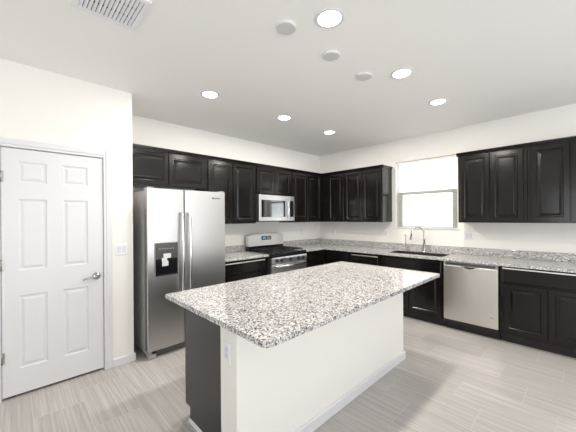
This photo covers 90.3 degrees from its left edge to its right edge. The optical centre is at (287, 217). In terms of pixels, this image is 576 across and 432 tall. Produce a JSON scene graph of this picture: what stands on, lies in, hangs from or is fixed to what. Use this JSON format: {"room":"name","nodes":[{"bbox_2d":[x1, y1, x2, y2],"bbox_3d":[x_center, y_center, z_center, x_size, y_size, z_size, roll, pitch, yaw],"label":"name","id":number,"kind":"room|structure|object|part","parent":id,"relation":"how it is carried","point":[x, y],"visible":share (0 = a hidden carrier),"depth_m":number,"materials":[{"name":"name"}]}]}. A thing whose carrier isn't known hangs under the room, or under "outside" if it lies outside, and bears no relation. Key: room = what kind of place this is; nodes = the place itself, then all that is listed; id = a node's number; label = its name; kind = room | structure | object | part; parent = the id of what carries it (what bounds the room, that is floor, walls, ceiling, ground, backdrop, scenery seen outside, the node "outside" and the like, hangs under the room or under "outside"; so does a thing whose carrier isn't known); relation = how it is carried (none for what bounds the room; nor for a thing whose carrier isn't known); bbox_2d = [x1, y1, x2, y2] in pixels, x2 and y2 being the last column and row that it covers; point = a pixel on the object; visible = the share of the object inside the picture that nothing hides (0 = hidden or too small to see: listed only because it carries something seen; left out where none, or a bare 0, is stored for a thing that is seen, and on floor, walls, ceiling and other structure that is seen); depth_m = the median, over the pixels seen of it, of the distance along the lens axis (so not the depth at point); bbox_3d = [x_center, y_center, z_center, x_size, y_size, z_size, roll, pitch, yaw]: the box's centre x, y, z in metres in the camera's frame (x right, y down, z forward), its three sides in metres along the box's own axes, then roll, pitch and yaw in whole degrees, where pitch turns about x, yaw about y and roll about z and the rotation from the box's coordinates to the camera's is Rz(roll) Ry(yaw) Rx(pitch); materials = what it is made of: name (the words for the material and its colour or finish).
{"room":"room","nodes":[
{"label":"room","id":0,"kind":"room"},
{"bbox_2d":[0,58,133,358],"bbox_3d":[-3.345,0.104,1.718,4.226,2.742,0.654,0,0,-44],"label":"wall","id":1,"kind":"structure","parent":0,"point":[38,105],"depth_m":2.71,"materials":[{"name":"white paint"}]},
{"bbox_2d":[0,147,103,398],"bbox_3d":[-2.028,0.437,2.516,0.708,2.015,0.096,0,0,-44],"label":"door","id":2,"kind":"structure","parent":1,"relation":"in","point":[51,262],"depth_m":2.50,"materials":[{"name":"white paint"}]},
{"bbox_3d":[-1.833,0.552,2.679,0.151,0.068,0.060,0,0,-44],"label":"handle","id":3,"kind":"part","parent":2,"relation":"part of","materials":[{"name":"silver metal"}]},
{"bbox_2d":[0,137,112,402],"bbox_3d":[-2.065,0.410,2.557,0.841,2.112,0.124,0,0,-44],"label":"trim","id":4,"kind":"structure","parent":1,"relation":"attached to","point":[106,158],"depth_m":2.77,"materials":[{"name":"white paint"}]},
{"bbox_2d":[115,243,127,254],"bbox_3d":[-1.666,0.313,2.869,0.116,0.115,0.011,0,0,-44],"label":"light switch","id":5,"kind":"object","parent":1,"relation":"attached to","point":[122,248],"visible":1,"depth_m":2.87,"materials":[{"name":"white plastic"}]},
{"bbox_2d":[113,352,135,366],"bbox_3d":[-3.318,1.436,1.718,4.231,0.078,0.658,0,0,-44],"label":"baseboard","id":6,"kind":"structure","parent":1,"relation":"attached to","point":[130,357],"depth_m":2.87,"materials":[{"name":"white paint"}]},
{"bbox_2d":[132,115,319,250],"bbox_3d":[-0.723,0.085,4.791,4.034,2.742,0.140,0,0,-44],"label":"wall","id":7,"kind":"structure","parent":0,"point":[145,131],"depth_m":4.58,"materials":[{"name":"white paint"}]},
{"bbox_2d":[132,143,206,190],"bbox_3d":[-1.571,-0.609,3.637,0.995,0.466,0.350,0,0,-44],"label":"upper cabinet","id":8,"kind":"object","parent":7,"relation":"attached to","point":[155,167],"visible":0.72,"depth_m":3.51,"materials":[{"name":"brown wood"}]},
{"bbox_3d":[-1.639,-0.591,3.349,0.474,0.396,0.018,0,0,-44],"label":"door","id":9,"kind":"part","parent":8,"relation":"part of","materials":[{"name":"brown wood"}]},
{"bbox_3d":[-1.291,-0.594,3.683,0.480,0.396,0.018,0,0,-44],"label":"door","id":10,"kind":"part","parent":8,"relation":"part of","materials":[{"name":"brown wood"}]},
{"bbox_2d":[202,155,255,223],"bbox_3d":[-0.910,-0.381,4.272,0.832,0.932,0.350,0,0,-44],"label":"upper cabinet","id":11,"kind":"object","parent":7,"relation":"attached to","point":[235,178],"visible":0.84,"depth_m":4.16,"materials":[{"name":"brown wood"}]},
{"bbox_3d":[-0.943,-0.363,4.016,0.386,0.862,0.018,0,0,-44],"label":"door","id":12,"kind":"part","parent":11,"relation":"part of","materials":[{"name":"brown wood"}]},
{"bbox_3d":[-0.658,-0.365,4.291,0.389,0.862,0.018,0,0,-44],"label":"door","id":13,"kind":"part","parent":11,"relation":"part of","materials":[{"name":"brown wood"}]},
{"bbox_2d":[225,245,243,252],"bbox_3d":[-1.014,0.493,4.395,0.814,0.102,0.020,0,0,-44],"label":"backsplash","id":14,"kind":"structure","parent":7,"relation":"attached to","point":[228,249],"depth_m":4.54,"materials":[{"name":"stone"}]},
{"bbox_2d":[255,163,291,195],"bbox_3d":[-0.330,-0.611,4.831,0.775,0.480,0.350,0,0,-44],"label":"upper cabinet","id":15,"kind":"object","parent":7,"relation":"attached to","point":[269,179],"visible":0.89,"depth_m":4.67,"materials":[{"name":"brown wood"}]},
{"bbox_3d":[-0.353,-0.594,4.586,0.366,0.410,0.018,0,0,-44],"label":"door","id":16,"kind":"part","parent":15,"relation":"part of","materials":[{"name":"brown wood"}]},
{"bbox_2d":[255,194,293,221],"bbox_3d":[-0.289,-0.151,4.788,0.766,0.424,0.463,0,0,-44],"label":"microwave","id":17,"kind":"object","parent":15,"relation":"attached to","point":[269,208],"visible":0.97,"depth_m":4.60,"materials":[{"name":"grey metal"}]},
{"bbox_3d":[0.056,-0.159,4.889,0.129,0.411,0.029,0,0,-44],"label":"control panel","id":18,"kind":"part","parent":17,"relation":"part of","materials":[{"name":"silver metal"}]},
{"bbox_3d":[-0.084,-0.595,4.845,0.366,0.410,0.018,0,0,-44],"label":"door","id":19,"kind":"part","parent":15,"relation":"part of","materials":[{"name":"brown wood"}]},
{"bbox_2d":[284,169,321,221],"bbox_3d":[0.250,-0.389,5.388,0.825,0.932,0.350,0,0,-44],"label":"upper cabinet","id":20,"kind":"object","parent":7,"relation":"attached to","point":[305,185],"visible":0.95,"depth_m":5.24,"materials":[{"name":"brown wood"}]},
{"bbox_3d":[0.215,-0.372,5.131,0.380,0.862,0.018,0,0,-44],"label":"door","id":21,"kind":"part","parent":20,"relation":"part of","materials":[{"name":"brown wood"}]},
{"bbox_3d":[0.496,-0.374,5.401,0.382,0.862,0.018,0,0,-44],"label":"door","id":22,"kind":"part","parent":20,"relation":"part of","materials":[{"name":"brown wood"}]},
{"bbox_2d":[0,0,575,155],"bbox_3d":[0.551,-1.355,0.379,8.300,0.120,8.300,0,0,-44],"label":"ceiling","id":23,"kind":"structure","parent":0,"point":[491,60],"depth_m":2.35,"materials":[{"name":"white paint"}]},
{"bbox_2d":[70,0,151,30],"bbox_3d":[-1.056,-1.278,1.711,0.350,0.011,0.350,0,0,-44],"label":"ceiling vent","id":24,"kind":"object","parent":23,"relation":"in","point":[128,14],"visible":1,"depth_m":1.75,"materials":[{"name":"white plastic"}]},
{"bbox_2d":[200,90,219,98],"bbox_3d":[-0.811,-1.281,2.981,0.196,0.007,0.196,0,0,-44],"label":"recessed light","id":25,"kind":"object","parent":23,"relation":"in","point":[210,94],"visible":1,"depth_m":2.97,"materials":[{"name":"white plastic"}]},
{"bbox_2d":[277,115,291,120],"bbox_3d":[-0.048,-1.287,3.688,0.196,0.007,0.196,0,0,-44],"label":"recessed light","id":26,"kind":"object","parent":23,"relation":"in","point":[281,117],"visible":1,"depth_m":3.66,"materials":[{"name":"white plastic"}]},
{"bbox_2d":[276,20,296,34],"bbox_3d":[-0.011,-1.283,1.933,0.140,0.016,0.140,0,0,-44],"label":"cover plate","id":27,"kind":"object","parent":23,"relation":"attached to","point":[285,27],"visible":1,"depth_m":1.92,"materials":[{"name":"white paint"}]},
{"bbox_2d":[314,7,344,28],"bbox_3d":[0.269,-1.289,1.855,0.196,0.007,0.196,0,0,-44],"label":"recessed light","id":28,"kind":"object","parent":23,"relation":"in","point":[331,17],"visible":1,"depth_m":1.84,"materials":[{"name":"white paint"}]},
{"bbox_2d":[323,130,335,133],"bbox_3d":[0.624,-1.292,4.335,0.196,0.007,0.196,0,0,-44],"label":"recessed light","id":29,"kind":"object","parent":23,"relation":"in","point":[328,131],"visible":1,"depth_m":4.32,"materials":[{"name":"white plastic"}]},
{"bbox_2d":[322,50,339,60],"bbox_3d":[0.342,-1.285,2.273,0.140,0.016,0.140,0,0,-44],"label":"cover plate","id":30,"kind":"object","parent":23,"relation":"attached to","point":[330,55],"visible":1,"depth_m":2.25,"materials":[{"name":"white paint"}]},
{"bbox_2d":[356,72,371,80],"bbox_3d":[0.695,-1.288,2.612,0.140,0.016,0.140,0,0,-44],"label":"cover plate","id":31,"kind":"object","parent":23,"relation":"attached to","point":[363,76],"visible":1,"depth_m":2.59,"materials":[{"name":"white paint"}]},
{"bbox_2d":[390,68,413,78],"bbox_3d":[1.021,-1.294,2.571,0.196,0.007,0.196,0,0,-44],"label":"recessed light","id":32,"kind":"object","parent":23,"relation":"in","point":[400,73],"visible":1,"depth_m":2.56,"materials":[{"name":"white plastic"}]},
{"bbox_2d":[428,98,447,104],"bbox_3d":[1.684,-1.299,3.212,0.196,0.007,0.196,0,0,-44],"label":"recessed light","id":33,"kind":"object","parent":23,"relation":"in","point":[439,101],"visible":1,"depth_m":3.19,"materials":[{"name":"white plastic"}]},
{"bbox_2d":[0,316,575,431],"bbox_3d":[0.572,1.507,0.379,8.300,0.120,8.300,0,0,-44],"label":"floor","id":34,"kind":"structure","parent":0,"point":[448,379],"depth_m":2.33,"materials":[{"name":"beige tile"}]},
{"bbox_2d":[133,187,224,360],"bbox_3d":[-1.337,0.569,3.477,0.915,1.783,0.838,0,0,-44],"label":"refrigerator","id":35,"kind":"object","parent":34,"relation":"on","point":[179,235],"visible":0.79,"depth_m":3.11,"materials":[{"name":"grey metal"}]},
{"bbox_3d":[-1.318,0.533,3.079,0.391,1.685,0.077,0,0,-44],"label":"freezer door","id":36,"kind":"part","parent":35,"relation":"part of","materials":[{"name":"silver metal"}]},
{"bbox_3d":[-1.290,0.438,3.047,0.248,0.360,0.006,0,0,-44],"label":"dispenser panel","id":37,"kind":"part","parent":35,"relation":"part of","materials":[{"name":"grey plastic"}]},
{"bbox_3d":[-1.151,0.447,3.131,0.031,1.026,0.079,0,0,-44],"label":"handle","id":38,"kind":"part","parent":35,"relation":"part of","materials":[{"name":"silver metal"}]},
{"bbox_2d":[185,308,220,431],"bbox_3d":[-0.333,1.012,2.133,0.669,0.882,0.592,0,0,-44],"label":"base cabinet","id":39,"kind":"object","parent":34,"relation":"on","point":[202,336],"visible":0.38,"depth_m":1.91,"materials":[{"name":"brown wood"}]},
{"bbox_3d":[-0.536,1.444,1.873,0.012,0.021,0.501,0,0,-44],"label":"shoe moulding","id":40,"kind":"part","parent":39,"relation":"part of","materials":[{"name":"white paint"}]},
{"bbox_2d":[225,257,267,282],"bbox_3d":[-0.797,1.016,4.174,0.811,0.882,0.632,0,0,-44],"label":"base cabinet","id":41,"kind":"object","parent":34,"relation":"on","point":[256,267],"visible":0.27,"depth_m":3.95,"materials":[{"name":"brown wood"}]},
{"bbox_3d":[-0.728,1.047,3.820,0.380,0.549,0.018,0,0,-44],"label":"door","id":42,"kind":"part","parent":41,"relation":"part of","materials":[{"name":"brown wood"}]},
{"bbox_3d":[-0.595,0.610,3.935,0.723,0.014,0.002,0,0,-44],"label":"edge pull","id":43,"kind":"part","parent":41,"relation":"part of","materials":[{"name":"white"}]},
{"bbox_3d":[-0.602,0.674,3.943,0.735,0.162,0.019,0,0,-44],"label":"drawer","id":44,"kind":"part","parent":41,"relation":"part of","materials":[{"name":"brown wood"}]},
{"bbox_2d":[225,245,268,261],"bbox_3d":[-0.796,0.507,4.168,0.814,0.132,0.648,0,0,-44],"label":"countertop","id":45,"kind":"structure","parent":41,"relation":"on","point":[232,253],"depth_m":4.24,"materials":[{"name":"stone"}]},
{"bbox_3d":[-0.447,1.045,4.090,0.382,0.549,0.018,0,0,-44],"label":"door","id":46,"kind":"part","parent":41,"relation":"part of","materials":[{"name":"brown wood"}]},
{"bbox_2d":[246,233,306,274],"bbox_3d":[-0.176,0.857,4.679,0.764,1.190,0.733,0,0,-44],"label":"gas range","id":47,"kind":"object","parent":34,"relation":"on","point":[281,258],"visible":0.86,"depth_m":4.60,"materials":[{"name":"grey metal"}]},
{"bbox_2d":[246,248,305,257],"bbox_3d":[-0.192,0.561,4.694,0.764,0.062,0.642,0,0,-44],"label":"cooktop","id":48,"kind":"object","parent":47,"relation":"in","point":[272,252],"depth_m":4.52,"materials":[{"name":"black metal"}]},
{"bbox_2d":[267,256,299,274],"bbox_3d":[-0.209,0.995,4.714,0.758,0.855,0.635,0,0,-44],"label":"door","id":49,"kind":"structure","parent":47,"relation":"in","point":[269,267],"depth_m":4.26,"materials":[{"name":"grey metal"}]},
{"bbox_3d":[0.024,0.987,4.472,0.756,0.588,0.034,0,0,-44],"label":"oven door","id":50,"kind":"part","parent":47,"relation":"part of","materials":[{"name":"silver metal"}]},
{"bbox_3d":[0.023,0.638,4.470,0.762,0.095,0.038,0,0,-44],"label":"control panel","id":51,"kind":"part","parent":47,"relation":"part of","materials":[{"name":"silver metal"}]},
{"bbox_3d":[0.056,0.721,4.437,0.664,0.026,0.063,0,0,-44],"label":"oven handle","id":52,"kind":"part","parent":47,"relation":"part of","materials":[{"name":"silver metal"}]},
{"bbox_2d":[305,250,323,267],"bbox_3d":[0.248,1.008,5.181,0.529,0.882,0.628,0,0,-44],"label":"base cabinet","id":53,"kind":"object","parent":34,"relation":"on","point":[314,258],"visible":0.22,"depth_m":4.97,"materials":[{"name":"brown wood"}]},
{"bbox_3d":[0.450,0.667,4.955,0.470,0.162,0.019,0,0,-44],"label":"drawer","id":54,"kind":"part","parent":53,"relation":"part of","materials":[{"name":"brown wood"}]},
{"bbox_3d":[0.452,1.038,4.955,0.470,0.549,0.018,0,0,-44],"label":"door","id":55,"kind":"part","parent":53,"relation":"part of","materials":[{"name":"brown wood"}]},
{"bbox_2d":[326,250,350,263],"bbox_3d":[1.076,1.002,5.163,0.628,0.882,0.529,0,0,-44],"label":"base cabinet","id":56,"kind":"object","parent":34,"relation":"on","point":[332,256],"visible":0.27,"depth_m":4.95,"materials":[{"name":"brown wood"}]},
{"bbox_3d":[0.868,0.664,4.937,0.019,0.162,0.450,0,0,-44],"label":"drawer","id":57,"kind":"part","parent":56,"relation":"part of","materials":[{"name":"brown wood"}]},
{"bbox_2d":[351,252,379,265],"bbox_3d":[1.440,0.999,4.783,0.632,0.882,0.517,0,0,-44],"label":"base cabinet","id":58,"kind":"object","parent":34,"relation":"on","point":[361,258],"visible":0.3,"depth_m":4.55,"materials":[{"name":"brown wood"}]},
{"bbox_2d":[380,255,445,325],"bbox_3d":[1.933,0.996,4.272,0.628,0.882,0.897,0,0,-44],"label":"base cabinet","id":59,"kind":"object","parent":34,"relation":"on","point":[424,302],"visible":0.49,"depth_m":3.92,"materials":[{"name":"brown wood"}]},
{"bbox_3d":[1.564,1.030,4.217,0.018,0.549,0.425,0,0,-44],"label":"door","id":60,"kind":"part","parent":59,"relation":"part of","materials":[{"name":"brown wood"}]},
{"bbox_3d":[1.711,0.658,4.061,0.019,0.162,0.858,0,0,-44],"label":"drawer","id":61,"kind":"part","parent":59,"relation":"part of","materials":[{"name":"brown wood"}]},
{"bbox_3d":[1.864,1.028,3.905,0.018,0.549,0.425,0,0,-44],"label":"door","id":62,"kind":"part","parent":59,"relation":"part of","materials":[{"name":"brown wood"}]},
{"bbox_2d":[444,261,500,339],"bbox_3d":[2.435,0.996,3.715,0.624,0.876,0.582,0,0,-44],"label":"dishwasher","id":63,"kind":"object","parent":34,"relation":"on","point":[471,290],"visible":0.93,"depth_m":3.49,"materials":[{"name":"grey metal"}]},
{"bbox_3d":[2.308,1.385,3.589,0.045,0.100,0.578,0,0,-44],"label":"kick plate","id":64,"kind":"part","parent":63,"relation":"part of","materials":[{"name":"black"}]},
{"bbox_2d":[500,266,575,357],"bbox_3d":[2.947,0.989,3.216,0.632,0.882,0.829,0,0,-44],"label":"base cabinet","id":65,"kind":"object","parent":34,"relation":"on","point":[538,307],"visible":0.98,"depth_m":3.06,"materials":[{"name":"brown wood"}]},
{"bbox_2d":[283,238,575,272],"bbox_3d":[1.661,0.489,4.166,1.164,0.132,4.058,0,0,-44],"label":"countertop","id":66,"kind":"structure","parent":65,"relation":"on","point":[550,261],"depth_m":3.92,"materials":[{"name":"stone"}]},
{"bbox_2d":[409,227,426,251],"bbox_3d":[1.999,0.327,4.368,0.259,0.389,0.133,0,0,-2],"label":"kitchen faucet","id":67,"kind":"object","parent":66,"relation":"on","point":[424,243],"visible":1,"depth_m":4.40,"materials":[{"name":"silver metal"}]},
{"bbox_3d":[1.996,0.262,4.405,0.226,0.259,0.023,0,0,-2],"label":"spout","id":68,"kind":"part","parent":67,"relation":"part of","materials":[{"name":"silver metal"}]},
{"bbox_2d":[391,250,449,256],"bbox_3d":[1.933,0.635,4.247,0.381,0.213,0.774,0,0,-44],"label":"sink","id":69,"kind":"object","parent":66,"relation":"in","point":[398,251],"visible":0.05,"depth_m":4.40,"materials":[{"name":"grey metal"}]},
{"bbox_3d":[2.596,1.023,3.143,0.018,0.549,0.376,0,0,-44],"label":"door","id":70,"kind":"part","parent":65,"relation":"part of","materials":[{"name":"brown wood"}]},
{"bbox_3d":[2.717,0.572,2.998,0.002,0.014,0.770,0,0,-44],"label":"edge pull","id":71,"kind":"part","parent":65,"relation":"part of","materials":[{"name":"white"}]},
{"bbox_3d":[2.726,0.650,3.006,0.019,0.162,0.782,0,0,-44],"label":"drawer","id":72,"kind":"part","parent":65,"relation":"part of","materials":[{"name":"brown wood"}]},
{"bbox_3d":[2.863,1.021,2.867,0.018,0.549,0.376,0,0,-44],"label":"door","id":73,"kind":"part","parent":65,"relation":"part of","materials":[{"name":"brown wood"}]},
{"bbox_2d":[220,292,402,431],"bbox_3d":[0.398,1.007,2.303,2.027,0.882,0.167,0,0,-44],"label":"wall","id":74,"kind":"structure","parent":0,"point":[281,387],"depth_m":1.91,"materials":[{"name":"white paint"}]},
{"bbox_2d":[223,340,230,364],"bbox_3d":[-0.344,0.751,1.603,0.009,0.115,0.070,0,0,-44],"label":"wall outlet","id":75,"kind":"object","parent":74,"relation":"attached to","point":[226,345],"visible":1,"depth_m":1.60,"materials":[{"name":"white plastic"}]},
{"bbox_2d":[224,345,227,358],"bbox_3d":[-0.346,0.751,1.601,0.002,0.068,0.034,0,0,-44],"label":"receptacle","id":76,"kind":"object","parent":75,"relation":"attached to","point":[225,346],"depth_m":1.60,"materials":[{"name":"grey plastic"}]},
{"bbox_2d":[294,350,405,431],"bbox_3d":[0.406,1.409,2.298,2.056,0.078,0.182,0,0,-44],"label":"baseboard","id":77,"kind":"structure","parent":74,"relation":"attached to","point":[323,416],"depth_m":2.25,"materials":[{"name":"white paint"}]},
{"bbox_2d":[319,103,575,263],"bbox_3d":[3.498,0.055,3.204,0.150,2.742,8.000,0,0,-44],"label":"wall","id":78,"kind":"structure","parent":0,"point":[558,122],"depth_m":4.09,"materials":[{"name":"white paint"}]},
{"bbox_2d":[321,170,344,221],"bbox_3d":[0.836,-0.393,5.604,0.350,0.932,0.851,0,0,-44],"label":"upper cabinet","id":79,"kind":"object","parent":78,"relation":"attached to","point":[332,183],"visible":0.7,"depth_m":5.35,"materials":[{"name":"brown wood"}]},
{"bbox_3d":[0.890,-0.376,5.316,0.018,0.862,0.350,0,0,-44],"label":"door","id":80,"kind":"part","parent":79,"relation":"part of","materials":[{"name":"brown wood"}]},
{"bbox_2d":[344,164,392,221],"bbox_3d":[1.395,-0.397,5.023,0.350,0.932,0.757,0,0,-44],"label":"upper cabinet","id":81,"kind":"object","parent":78,"relation":"attached to","point":[368,190],"visible":1,"depth_m":4.84,"materials":[{"name":"brown wood"}]},
{"bbox_3d":[1.148,-0.378,5.048,0.018,0.862,0.354,0,0,-44],"label":"door","id":82,"kind":"part","parent":81,"relation":"part of","materials":[{"name":"brown wood"}]},
{"bbox_3d":[1.399,-0.380,4.787,0.018,0.862,0.354,0,0,-44],"label":"door","id":83,"kind":"part","parent":81,"relation":"part of","materials":[{"name":"brown wood"}]},
{"bbox_2d":[397,157,459,229],"bbox_3d":[2.182,-0.377,4.544,0.144,1.105,0.990,0,0,-44],"label":"window","id":84,"kind":"structure","parent":78,"relation":"in","point":[454,199],"depth_m":4.54,"materials":[{"name":"white paint"}]},
{"bbox_2d":[397,155,457,228],"bbox_3d":[2.168,-0.385,4.530,0.036,1.088,0.906,0,0,-44],"label":"window blind","id":85,"kind":"object","parent":84,"relation":"attached to","point":[449,156],"visible":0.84,"depth_m":4.50,"materials":[{"name":"white plastic"}]},
{"bbox_3d":[2.175,0.152,4.532,0.024,0.014,0.906,0,0,-44],"label":"rail","id":86,"kind":"part","parent":85,"relation":"part of","materials":[{"name":"white plastic"}]},
{"bbox_3d":[2.203,-0.142,4.562,0.042,0.574,0.886,0,0,-44],"label":"sash","id":87,"kind":"part","parent":84,"relation":"part of","materials":[{"name":"grey"}]},
{"bbox_3d":[2.167,0.169,4.525,0.089,0.012,0.990,0,0,-44],"label":"sill","id":88,"kind":"part","parent":84,"relation":"part of","materials":[{"name":"white paint"}]},
{"bbox_2d":[464,232,473,239],"bbox_3d":[2.564,0.255,4.060,0.011,0.115,0.116,0,0,-44],"label":"wall outlet","id":89,"kind":"object","parent":78,"relation":"attached to","point":[467,235],"visible":1,"depth_m":4.06,"materials":[{"name":"white plastic"}]},
{"bbox_2d":[456,143,527,222],"bbox_3d":[2.651,-0.406,3.718,0.350,0.932,0.737,0,0,-44],"label":"upper cabinet","id":90,"kind":"object","parent":78,"relation":"attached to","point":[492,182],"visible":0.94,"depth_m":3.56,"materials":[{"name":"brown wood"}]},
{"bbox_3d":[2.423,-0.388,3.723,0.018,0.862,0.326,0,0,-44],"label":"door","id":91,"kind":"part","parent":90,"relation":"part of","materials":[{"name":"brown wood"}]},
{"bbox_3d":[2.653,-0.389,3.483,0.018,0.862,0.325,0,0,-44],"label":"door","id":92,"kind":"part","parent":90,"relation":"part of","materials":[{"name":"brown wood"}]},
{"bbox_2d":[527,136,575,222],"bbox_3d":[3.158,-0.410,3.191,0.350,0.932,0.721,0,0,-44],"label":"upper cabinet","id":93,"kind":"object","parent":78,"relation":"attached to","point":[551,163],"visible":1,"depth_m":3.18,"materials":[{"name":"brown wood"}]},
{"bbox_3d":[3.155,-0.393,2.962,0.018,0.862,0.325,0,0,-44],"label":"door","id":94,"kind":"part","parent":93,"relation":"part of","materials":[{"name":"brown wood"}]},
{"label":"outside","id":95,"kind":"structure","parent":0,"visible":0},
{"bbox_3d":[6.824,1.587,9.862,13.840,0.130,21.000,0,0,-44],"label":"ground","id":96,"kind":"structure","parent":95,"visible":0},
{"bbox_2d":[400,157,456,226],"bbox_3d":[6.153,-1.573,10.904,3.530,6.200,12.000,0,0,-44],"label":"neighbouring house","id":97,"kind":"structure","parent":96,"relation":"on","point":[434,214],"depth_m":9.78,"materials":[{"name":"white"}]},
{"bbox_3d":[0.143,1.009,2.590,0.648,0.882,0.592,0,0,-44],"label":"cabinet","id":98,"kind":"object","parent":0,"visible":0},
{"bbox_2d":[165,261,439,347],"bbox_3d":[0.280,0.550,2.375,2.126,0.030,1.128,0,0,-44],"label":"countertop","id":99,"kind":"structure","parent":98,"relation":"on","point":[267,311],"depth_m":1.94,"materials":[{"name":"stone"}]}
]}

